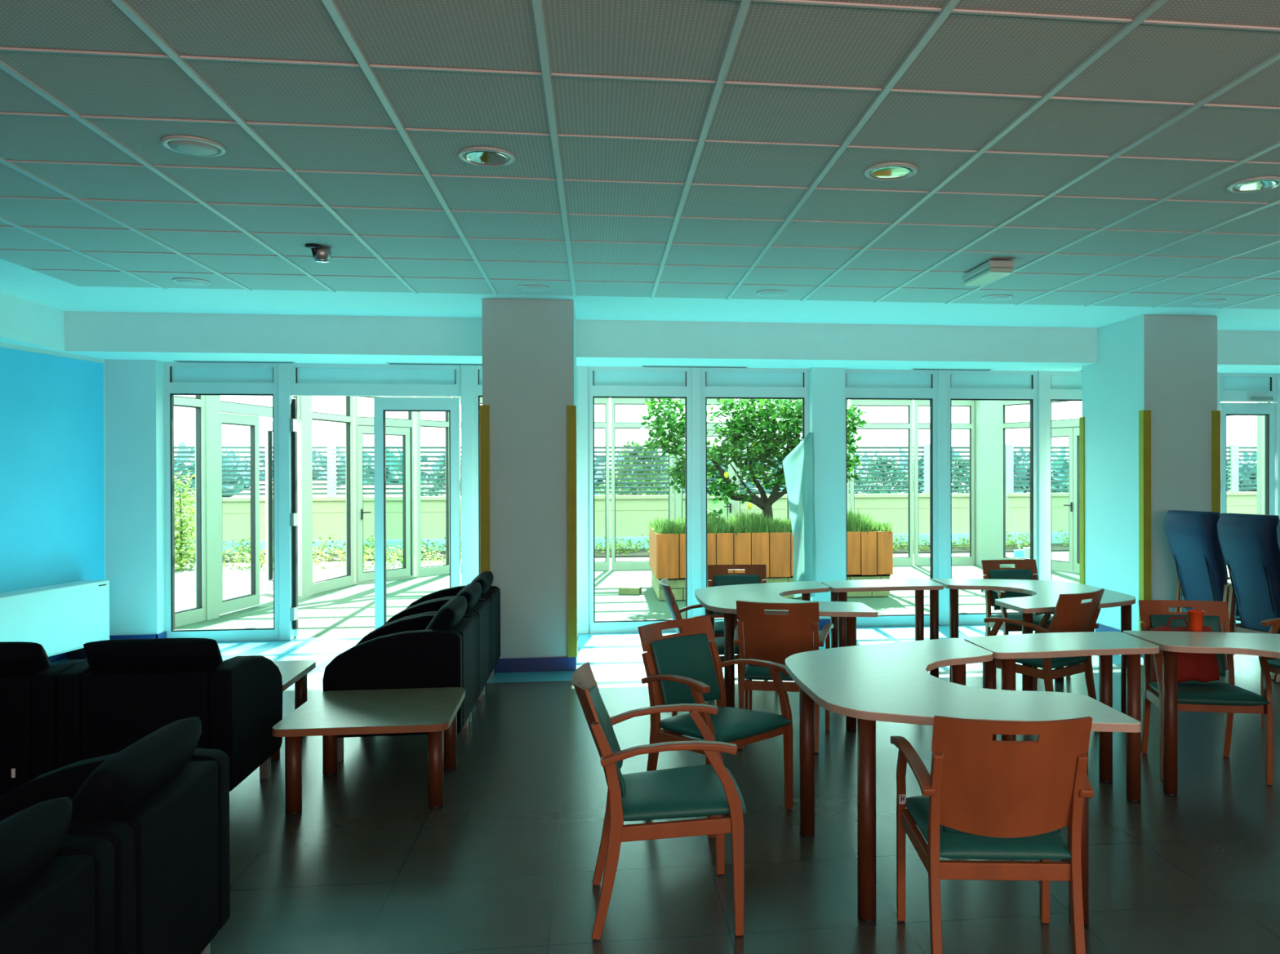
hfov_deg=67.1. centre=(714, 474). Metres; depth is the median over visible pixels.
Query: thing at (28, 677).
lounge armchair
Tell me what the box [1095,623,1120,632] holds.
baseboard
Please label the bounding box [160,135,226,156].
recessed light
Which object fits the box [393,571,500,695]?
lounge armchair
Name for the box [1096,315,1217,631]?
column
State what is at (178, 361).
air slot
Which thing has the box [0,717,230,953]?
lounge armchair
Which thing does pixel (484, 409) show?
guard
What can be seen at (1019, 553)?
broom
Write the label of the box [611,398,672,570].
window
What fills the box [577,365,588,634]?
wall pier
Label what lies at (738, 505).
window
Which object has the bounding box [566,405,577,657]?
guard
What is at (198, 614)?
window
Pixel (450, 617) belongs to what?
cushion
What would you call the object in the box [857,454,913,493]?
broadleaf tree
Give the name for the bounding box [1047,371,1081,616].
window
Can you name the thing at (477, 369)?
window
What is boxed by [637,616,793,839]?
armchair
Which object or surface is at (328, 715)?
coffee table
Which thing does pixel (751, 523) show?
tufts
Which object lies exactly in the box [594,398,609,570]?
window
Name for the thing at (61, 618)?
radiator cover
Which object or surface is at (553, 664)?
baseboard
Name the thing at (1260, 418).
window
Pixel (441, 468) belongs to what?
broadleaf tree
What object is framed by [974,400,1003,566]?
porch column
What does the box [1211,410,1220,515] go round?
guard
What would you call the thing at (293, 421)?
door
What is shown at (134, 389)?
wall
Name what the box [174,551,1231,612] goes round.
exterior wall
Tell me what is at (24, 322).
wall
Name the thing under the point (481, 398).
window
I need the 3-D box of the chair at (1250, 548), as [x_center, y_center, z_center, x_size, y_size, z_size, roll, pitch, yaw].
[4.463,0.938,7.631,0.835,1.256,0.550,0,0,-19]
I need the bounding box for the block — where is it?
[618,586,641,595]
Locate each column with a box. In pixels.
[204,395,219,620]
[481,298,577,658]
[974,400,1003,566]
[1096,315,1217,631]
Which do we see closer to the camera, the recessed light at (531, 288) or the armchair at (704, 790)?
the armchair at (704, 790)
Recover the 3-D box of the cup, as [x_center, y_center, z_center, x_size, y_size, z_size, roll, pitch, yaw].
[2.529,0.767,5.047,0.080,0.104,0.080,0,0,-7]
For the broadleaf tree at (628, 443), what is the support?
on the ground
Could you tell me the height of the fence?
1.090 m
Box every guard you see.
[480,404,489,573]
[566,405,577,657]
[1079,417,1084,584]
[1138,410,1151,631]
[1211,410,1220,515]
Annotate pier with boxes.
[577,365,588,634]
[808,367,844,619]
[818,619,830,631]
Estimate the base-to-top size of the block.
0.090 m
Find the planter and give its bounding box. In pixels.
[648,526,893,600]
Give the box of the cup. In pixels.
[1187,609,1204,631]
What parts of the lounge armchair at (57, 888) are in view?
backrest, arm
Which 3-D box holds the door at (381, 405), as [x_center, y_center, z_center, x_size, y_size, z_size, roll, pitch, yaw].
[-2.881,0.405,9.320,0.800,2.300,0.070,0,0,-7]
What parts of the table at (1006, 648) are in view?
leg, leg, leg, leg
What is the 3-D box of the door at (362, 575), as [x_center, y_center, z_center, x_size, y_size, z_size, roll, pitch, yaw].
[-4.857,0.413,14.132,0.120,2.240,0.930,0,0,33]
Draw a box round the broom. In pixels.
[1005,492,1024,558]
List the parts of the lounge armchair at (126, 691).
arm, backrest, arm, leg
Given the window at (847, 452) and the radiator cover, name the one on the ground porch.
the window at (847, 452)
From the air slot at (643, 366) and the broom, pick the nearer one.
the air slot at (643, 366)
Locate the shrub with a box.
[173,470,195,569]
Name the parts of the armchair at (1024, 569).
leg, armrest, leg, backrest, seat frame, seat, leg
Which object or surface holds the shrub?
on the exterior wall at (237, 583)
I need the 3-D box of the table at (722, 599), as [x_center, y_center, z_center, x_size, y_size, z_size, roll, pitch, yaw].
[0.392,1.198,6.500,1.009,0.755,1.656,0,0,-7]
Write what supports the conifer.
on the ground
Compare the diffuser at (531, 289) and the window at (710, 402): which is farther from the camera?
the window at (710, 402)
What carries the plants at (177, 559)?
on the exterior wall at (237, 583)
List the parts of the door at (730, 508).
handle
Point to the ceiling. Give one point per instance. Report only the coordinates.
(15, 280)
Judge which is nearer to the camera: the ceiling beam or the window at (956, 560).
the ceiling beam
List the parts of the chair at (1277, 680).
leg, backrest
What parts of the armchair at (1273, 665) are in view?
armrest, seat, seat frame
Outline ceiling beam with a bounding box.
[64,311,1279,373]
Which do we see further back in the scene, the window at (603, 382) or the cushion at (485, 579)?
the window at (603, 382)
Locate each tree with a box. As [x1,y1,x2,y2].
[420,457,461,496]
[595,440,684,495]
[638,398,867,522]
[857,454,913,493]
[951,457,969,493]
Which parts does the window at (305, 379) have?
transom panel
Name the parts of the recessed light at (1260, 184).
reflector glass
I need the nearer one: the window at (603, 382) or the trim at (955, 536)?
the window at (603, 382)
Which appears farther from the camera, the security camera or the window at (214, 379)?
the window at (214, 379)
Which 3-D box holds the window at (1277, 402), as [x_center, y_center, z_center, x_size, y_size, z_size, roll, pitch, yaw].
[6.126,0.220,10.422,0.110,2.650,0.120,0,0,-7]
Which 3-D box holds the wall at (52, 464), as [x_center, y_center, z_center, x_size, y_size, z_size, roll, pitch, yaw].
[-6.095,0.057,2.835,0.204,3.100,12.450,0,0,4]
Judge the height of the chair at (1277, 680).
1.256 m
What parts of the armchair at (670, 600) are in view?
backrest, leg, armrest, armrest, seat, seat frame, leg, leg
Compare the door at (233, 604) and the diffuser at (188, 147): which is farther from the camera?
the door at (233, 604)
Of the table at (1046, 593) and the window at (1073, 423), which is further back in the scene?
the window at (1073, 423)
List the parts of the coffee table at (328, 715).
leg, leg, leg, leg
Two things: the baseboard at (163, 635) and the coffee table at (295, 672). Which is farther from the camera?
the baseboard at (163, 635)
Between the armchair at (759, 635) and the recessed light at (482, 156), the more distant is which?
the armchair at (759, 635)
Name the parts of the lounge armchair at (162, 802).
arm, backrest, leg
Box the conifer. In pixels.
[848,431,870,493]
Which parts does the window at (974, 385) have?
transom panel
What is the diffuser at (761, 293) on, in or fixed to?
attached to the recessed light at (764, 292)
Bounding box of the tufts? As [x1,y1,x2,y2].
[644,507,893,536]
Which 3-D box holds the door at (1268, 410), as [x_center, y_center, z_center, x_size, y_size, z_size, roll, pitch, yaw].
[5.743,0.344,10.342,0.630,2.365,0.135,0,0,-7]
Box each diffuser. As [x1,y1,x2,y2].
[167,139,219,155]
[176,280,205,284]
[520,286,546,292]
[759,291,783,296]
[984,296,1008,301]
[1195,300,1222,305]
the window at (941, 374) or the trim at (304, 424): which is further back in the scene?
the trim at (304, 424)
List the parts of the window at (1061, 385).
transom panel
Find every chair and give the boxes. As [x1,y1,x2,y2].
[1164,510,1241,626]
[1217,513,1279,680]
[1275,520,1279,683]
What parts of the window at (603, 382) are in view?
transom panel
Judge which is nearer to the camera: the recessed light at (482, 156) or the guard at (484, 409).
the recessed light at (482, 156)
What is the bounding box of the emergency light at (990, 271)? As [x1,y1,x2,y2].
[962,260,1014,286]
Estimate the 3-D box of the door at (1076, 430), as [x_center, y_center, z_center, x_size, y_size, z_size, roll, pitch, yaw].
[5.775,0.381,14.736,0.060,2.240,0.630,0,0,-27]
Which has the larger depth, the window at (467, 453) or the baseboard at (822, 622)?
the baseboard at (822, 622)
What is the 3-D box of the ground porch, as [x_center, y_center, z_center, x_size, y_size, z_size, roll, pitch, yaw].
[0.345,1.615,12.872,13.200,0.115,6.140,0,0,-7]
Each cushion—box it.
[0,641,51,675]
[0,797,72,901]
[71,717,201,820]
[83,638,222,671]
[425,595,466,631]
[455,582,481,611]
[471,571,493,596]
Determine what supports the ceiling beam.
attached to the ceiling
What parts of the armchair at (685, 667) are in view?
leg, armrest, backrest, leg, leg, seat frame, seat, armrest, leg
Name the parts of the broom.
handle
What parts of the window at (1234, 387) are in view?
transom panel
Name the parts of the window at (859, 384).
transom panel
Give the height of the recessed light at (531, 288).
0.022 m
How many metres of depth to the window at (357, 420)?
13.96 m
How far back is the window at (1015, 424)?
16.15 m
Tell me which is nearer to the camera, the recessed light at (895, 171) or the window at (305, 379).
the recessed light at (895, 171)
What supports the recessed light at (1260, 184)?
attached to the ceiling tiles
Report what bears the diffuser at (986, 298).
attached to the recessed light at (1000, 296)
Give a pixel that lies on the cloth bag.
(1197, 667)
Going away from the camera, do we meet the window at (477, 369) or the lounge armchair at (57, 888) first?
the lounge armchair at (57, 888)
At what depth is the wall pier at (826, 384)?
9.65 m
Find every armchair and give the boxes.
[0,641,87,797]
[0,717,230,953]
[0,797,115,953]
[56,638,282,791]
[322,595,476,761]
[368,582,489,722]
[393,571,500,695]
[571,662,746,941]
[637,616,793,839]
[658,577,751,716]
[704,564,766,637]
[733,600,833,754]
[890,715,1093,953]
[981,560,1071,676]
[983,588,1104,700]
[1138,600,1275,786]
[1260,617,1279,729]
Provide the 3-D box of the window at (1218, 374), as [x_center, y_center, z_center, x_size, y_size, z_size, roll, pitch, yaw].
[5.377,0.223,10.330,0.060,2.650,0.120,0,0,-7]
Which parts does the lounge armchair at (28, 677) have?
backrest, arm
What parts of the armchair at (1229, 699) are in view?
leg, leg, armrest, backrest, seat frame, seat, leg, leg, armrest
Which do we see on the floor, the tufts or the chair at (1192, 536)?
the chair at (1192, 536)
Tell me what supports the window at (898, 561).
on the ground porch
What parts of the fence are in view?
post, post, post, post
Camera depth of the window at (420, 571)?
14.70 m
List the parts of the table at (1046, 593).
leg, leg, leg, leg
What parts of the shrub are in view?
stem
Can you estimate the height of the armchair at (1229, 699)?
0.862 m
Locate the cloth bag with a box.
[1149,617,1219,683]
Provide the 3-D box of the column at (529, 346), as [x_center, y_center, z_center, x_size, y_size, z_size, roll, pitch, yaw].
[-1.550,0.086,8.183,0.720,2.978,1.020,0,0,-7]
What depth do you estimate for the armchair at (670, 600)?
6.26 m
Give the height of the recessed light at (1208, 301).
0.022 m
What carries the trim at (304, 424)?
on the ground porch
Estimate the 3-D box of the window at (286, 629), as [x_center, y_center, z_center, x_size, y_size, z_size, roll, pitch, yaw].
[-4.093,0.253,9.172,0.100,2.650,0.120,0,0,-7]
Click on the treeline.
(182, 444)
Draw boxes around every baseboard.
[48,652,66,662]
[109,631,166,639]
[493,635,578,673]
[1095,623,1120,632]
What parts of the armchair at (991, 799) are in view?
leg, armrest, leg, seat frame, seat, backrest, leg, leg, armrest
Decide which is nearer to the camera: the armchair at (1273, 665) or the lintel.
the armchair at (1273, 665)
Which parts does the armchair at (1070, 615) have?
leg, armrest, seat frame, leg, leg, seat, armrest, backrest, leg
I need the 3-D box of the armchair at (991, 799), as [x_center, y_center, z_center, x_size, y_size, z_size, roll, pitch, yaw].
[0.903,1.155,3.134,0.582,0.862,0.615,0,0,2]
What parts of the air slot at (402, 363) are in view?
frame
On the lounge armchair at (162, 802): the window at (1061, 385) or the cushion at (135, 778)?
the cushion at (135, 778)
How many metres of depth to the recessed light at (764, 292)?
7.30 m
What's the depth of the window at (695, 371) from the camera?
9.59 m
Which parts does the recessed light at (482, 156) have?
reflector glass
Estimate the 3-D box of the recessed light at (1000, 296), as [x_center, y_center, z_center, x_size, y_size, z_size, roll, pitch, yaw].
[2.224,-1.391,7.572,0.244,0.022,0.244,0,0,-7]
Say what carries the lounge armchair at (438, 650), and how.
on the floor
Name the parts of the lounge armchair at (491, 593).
arm, arm, backrest, leg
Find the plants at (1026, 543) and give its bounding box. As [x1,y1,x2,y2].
[174,529,1068,560]
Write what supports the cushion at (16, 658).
on the lounge armchair at (28, 677)
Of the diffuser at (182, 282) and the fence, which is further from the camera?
the fence
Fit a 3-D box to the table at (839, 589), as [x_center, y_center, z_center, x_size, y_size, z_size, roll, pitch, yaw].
[1.260,1.193,7.216,0.871,0.755,0.505,0,0,-7]
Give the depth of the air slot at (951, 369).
9.78 m
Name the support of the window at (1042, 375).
attached to the lintel
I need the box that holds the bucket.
[1022,547,1030,559]
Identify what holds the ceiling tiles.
attached to the ceiling
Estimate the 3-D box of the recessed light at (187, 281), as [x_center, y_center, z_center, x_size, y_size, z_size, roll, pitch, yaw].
[-3.732,-1.371,6.843,0.244,0.022,0.244,0,0,-7]
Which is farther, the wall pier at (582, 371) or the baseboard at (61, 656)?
the wall pier at (582, 371)
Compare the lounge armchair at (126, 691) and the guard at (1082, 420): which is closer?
the lounge armchair at (126, 691)
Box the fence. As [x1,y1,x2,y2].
[173,444,1257,497]
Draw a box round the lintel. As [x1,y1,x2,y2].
[172,361,1275,373]
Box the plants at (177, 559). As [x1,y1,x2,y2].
[174,544,461,572]
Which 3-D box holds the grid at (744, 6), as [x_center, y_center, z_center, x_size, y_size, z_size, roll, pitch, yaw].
[2.175,-1.381,3.029,11.426,0.012,9.600,0,0,-7]
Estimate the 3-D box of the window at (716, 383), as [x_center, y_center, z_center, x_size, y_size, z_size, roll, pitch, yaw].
[0.408,0.239,9.722,1.110,2.650,0.070,0,0,-7]
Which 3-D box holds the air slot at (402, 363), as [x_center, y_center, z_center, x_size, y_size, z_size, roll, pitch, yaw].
[-2.618,-1.060,9.187,1.000,0.012,0.060,0,0,-7]
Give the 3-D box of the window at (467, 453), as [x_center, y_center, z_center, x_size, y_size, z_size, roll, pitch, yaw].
[-2.410,0.248,9.378,0.110,2.650,0.120,0,0,-7]
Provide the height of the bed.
0.045 m
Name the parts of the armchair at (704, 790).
backrest, leg, leg, armrest, armrest, seat frame, seat, leg, leg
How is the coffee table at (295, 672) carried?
on the floor
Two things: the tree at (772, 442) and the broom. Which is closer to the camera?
the tree at (772, 442)
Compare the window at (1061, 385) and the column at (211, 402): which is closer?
the window at (1061, 385)
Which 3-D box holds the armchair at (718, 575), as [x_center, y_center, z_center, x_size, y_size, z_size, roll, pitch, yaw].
[0.188,1.142,7.324,0.582,0.862,0.615,0,0,-3]
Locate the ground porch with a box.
[174,564,1079,638]
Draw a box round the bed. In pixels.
[175,543,1068,563]
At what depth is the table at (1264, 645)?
4.71 m
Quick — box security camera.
[305,243,331,263]
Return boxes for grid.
[0,0,1279,309]
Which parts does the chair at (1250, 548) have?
leg, seat frame, leg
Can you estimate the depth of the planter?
11.98 m
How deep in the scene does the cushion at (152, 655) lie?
4.37 m
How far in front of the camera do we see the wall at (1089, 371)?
9.46 m
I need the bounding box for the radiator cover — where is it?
[0,580,109,659]
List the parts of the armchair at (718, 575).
leg, seat, seat frame, backrest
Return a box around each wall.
[0,291,88,356]
[0,342,106,593]
[104,359,164,635]
[174,491,1257,542]
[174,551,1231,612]
[1081,363,1096,631]
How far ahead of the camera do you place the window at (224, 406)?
11.21 m
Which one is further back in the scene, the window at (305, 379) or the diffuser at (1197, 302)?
the window at (305, 379)
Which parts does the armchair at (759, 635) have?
armrest, leg, leg, seat, seat frame, backrest, leg, armrest, leg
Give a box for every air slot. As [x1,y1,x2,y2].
[173,360,295,363]
[386,362,482,365]
[640,364,748,368]
[911,368,992,370]
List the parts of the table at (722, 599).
leg, leg, leg, leg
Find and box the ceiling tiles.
[0,0,1279,309]
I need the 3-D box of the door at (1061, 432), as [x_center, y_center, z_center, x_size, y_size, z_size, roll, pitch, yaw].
[5.445,0.380,15.289,0.132,2.240,0.648,0,0,-28]
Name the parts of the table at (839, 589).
leg, leg, leg, leg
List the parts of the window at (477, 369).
transom panel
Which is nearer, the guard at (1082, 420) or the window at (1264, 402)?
the guard at (1082, 420)
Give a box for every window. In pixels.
[164,361,279,642]
[173,395,206,627]
[218,395,300,419]
[278,363,293,640]
[289,363,461,396]
[311,395,353,594]
[352,395,413,584]
[413,396,451,577]
[452,396,482,573]
[461,364,473,586]
[472,364,578,633]
[587,366,692,633]
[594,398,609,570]
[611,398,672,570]
[673,398,735,521]
[691,367,701,617]
[701,367,809,622]
[736,399,791,520]
[792,399,848,512]
[844,368,937,627]
[849,400,913,566]
[913,400,974,565]
[937,369,946,626]
[946,369,1038,625]
[1002,400,1030,566]
[1038,370,1047,614]
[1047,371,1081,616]
[1051,400,1079,573]
[1217,373,1220,410]
[1220,373,1276,402]
[1226,402,1263,583]
[1263,402,1271,515]
[1271,373,1279,519]
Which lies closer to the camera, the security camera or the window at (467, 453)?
the security camera
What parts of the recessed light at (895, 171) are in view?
reflector glass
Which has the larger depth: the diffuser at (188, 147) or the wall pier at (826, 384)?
the wall pier at (826, 384)
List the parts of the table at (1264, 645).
leg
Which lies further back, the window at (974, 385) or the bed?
the bed
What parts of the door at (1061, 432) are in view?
handle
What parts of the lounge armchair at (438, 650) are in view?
leg, arm, arm, backrest, leg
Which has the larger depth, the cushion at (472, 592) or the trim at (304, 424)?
the trim at (304, 424)
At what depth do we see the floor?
4.05 m
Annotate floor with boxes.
[50,621,1279,953]
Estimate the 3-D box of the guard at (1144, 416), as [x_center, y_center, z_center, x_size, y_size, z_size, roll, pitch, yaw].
[3.830,0.439,8.548,0.073,2.020,0.073,0,0,-7]
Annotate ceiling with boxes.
[0,258,1279,330]
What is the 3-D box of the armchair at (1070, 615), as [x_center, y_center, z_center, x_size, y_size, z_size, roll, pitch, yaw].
[2.095,1.141,6.063,0.582,0.862,0.615,0,0,-37]
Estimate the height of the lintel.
0.610 m
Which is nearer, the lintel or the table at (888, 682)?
the table at (888, 682)
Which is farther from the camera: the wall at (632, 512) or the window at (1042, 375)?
the wall at (632, 512)
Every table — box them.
[271,660,315,760]
[272,687,465,815]
[694,581,877,731]
[785,638,1141,927]
[820,578,943,678]
[931,578,1135,714]
[964,631,1159,803]
[1123,631,1279,796]
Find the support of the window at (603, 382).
attached to the lintel
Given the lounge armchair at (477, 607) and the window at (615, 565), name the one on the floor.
the lounge armchair at (477, 607)
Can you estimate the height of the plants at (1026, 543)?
0.594 m
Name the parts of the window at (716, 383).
transom panel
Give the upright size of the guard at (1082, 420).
2.020 m
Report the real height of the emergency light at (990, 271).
0.078 m
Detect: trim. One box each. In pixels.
[174,532,1068,554]
[297,395,311,596]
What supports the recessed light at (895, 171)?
attached to the ceiling tiles
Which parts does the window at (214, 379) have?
transom panel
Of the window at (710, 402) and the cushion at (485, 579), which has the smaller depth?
the cushion at (485, 579)
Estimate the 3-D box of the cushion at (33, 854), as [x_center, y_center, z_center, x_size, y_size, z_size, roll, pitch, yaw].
[-1.581,0.889,2.006,0.212,0.256,0.570,0,0,-7]
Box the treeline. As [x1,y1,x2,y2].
[173,441,1257,497]
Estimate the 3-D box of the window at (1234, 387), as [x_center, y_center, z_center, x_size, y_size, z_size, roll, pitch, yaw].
[5.736,-0.946,10.370,0.670,0.315,0.070,0,0,-7]
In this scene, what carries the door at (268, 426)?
attached to the trim at (304, 424)
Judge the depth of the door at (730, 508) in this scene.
15.73 m
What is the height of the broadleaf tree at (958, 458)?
8.169 m
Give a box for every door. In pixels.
[218,412,259,614]
[265,422,273,591]
[288,397,297,636]
[356,425,410,582]
[373,397,461,630]
[675,430,733,522]
[1051,427,1073,570]
[1073,426,1079,571]
[1220,396,1275,565]
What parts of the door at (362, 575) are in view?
handle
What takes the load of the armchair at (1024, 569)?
on the floor
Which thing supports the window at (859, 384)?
attached to the lintel
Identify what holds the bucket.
on the exterior wall at (237, 583)
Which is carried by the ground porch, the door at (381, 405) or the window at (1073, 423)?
the window at (1073, 423)
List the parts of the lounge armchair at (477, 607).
arm, arm, leg, backrest, leg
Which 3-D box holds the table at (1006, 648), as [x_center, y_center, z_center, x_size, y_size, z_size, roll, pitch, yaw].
[1.708,1.201,4.741,0.881,0.755,0.489,0,0,-7]
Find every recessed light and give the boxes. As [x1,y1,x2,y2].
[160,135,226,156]
[171,277,210,285]
[457,146,515,166]
[516,284,549,292]
[755,289,787,296]
[863,161,917,180]
[981,293,1013,301]
[1192,298,1226,305]
[1226,176,1279,193]

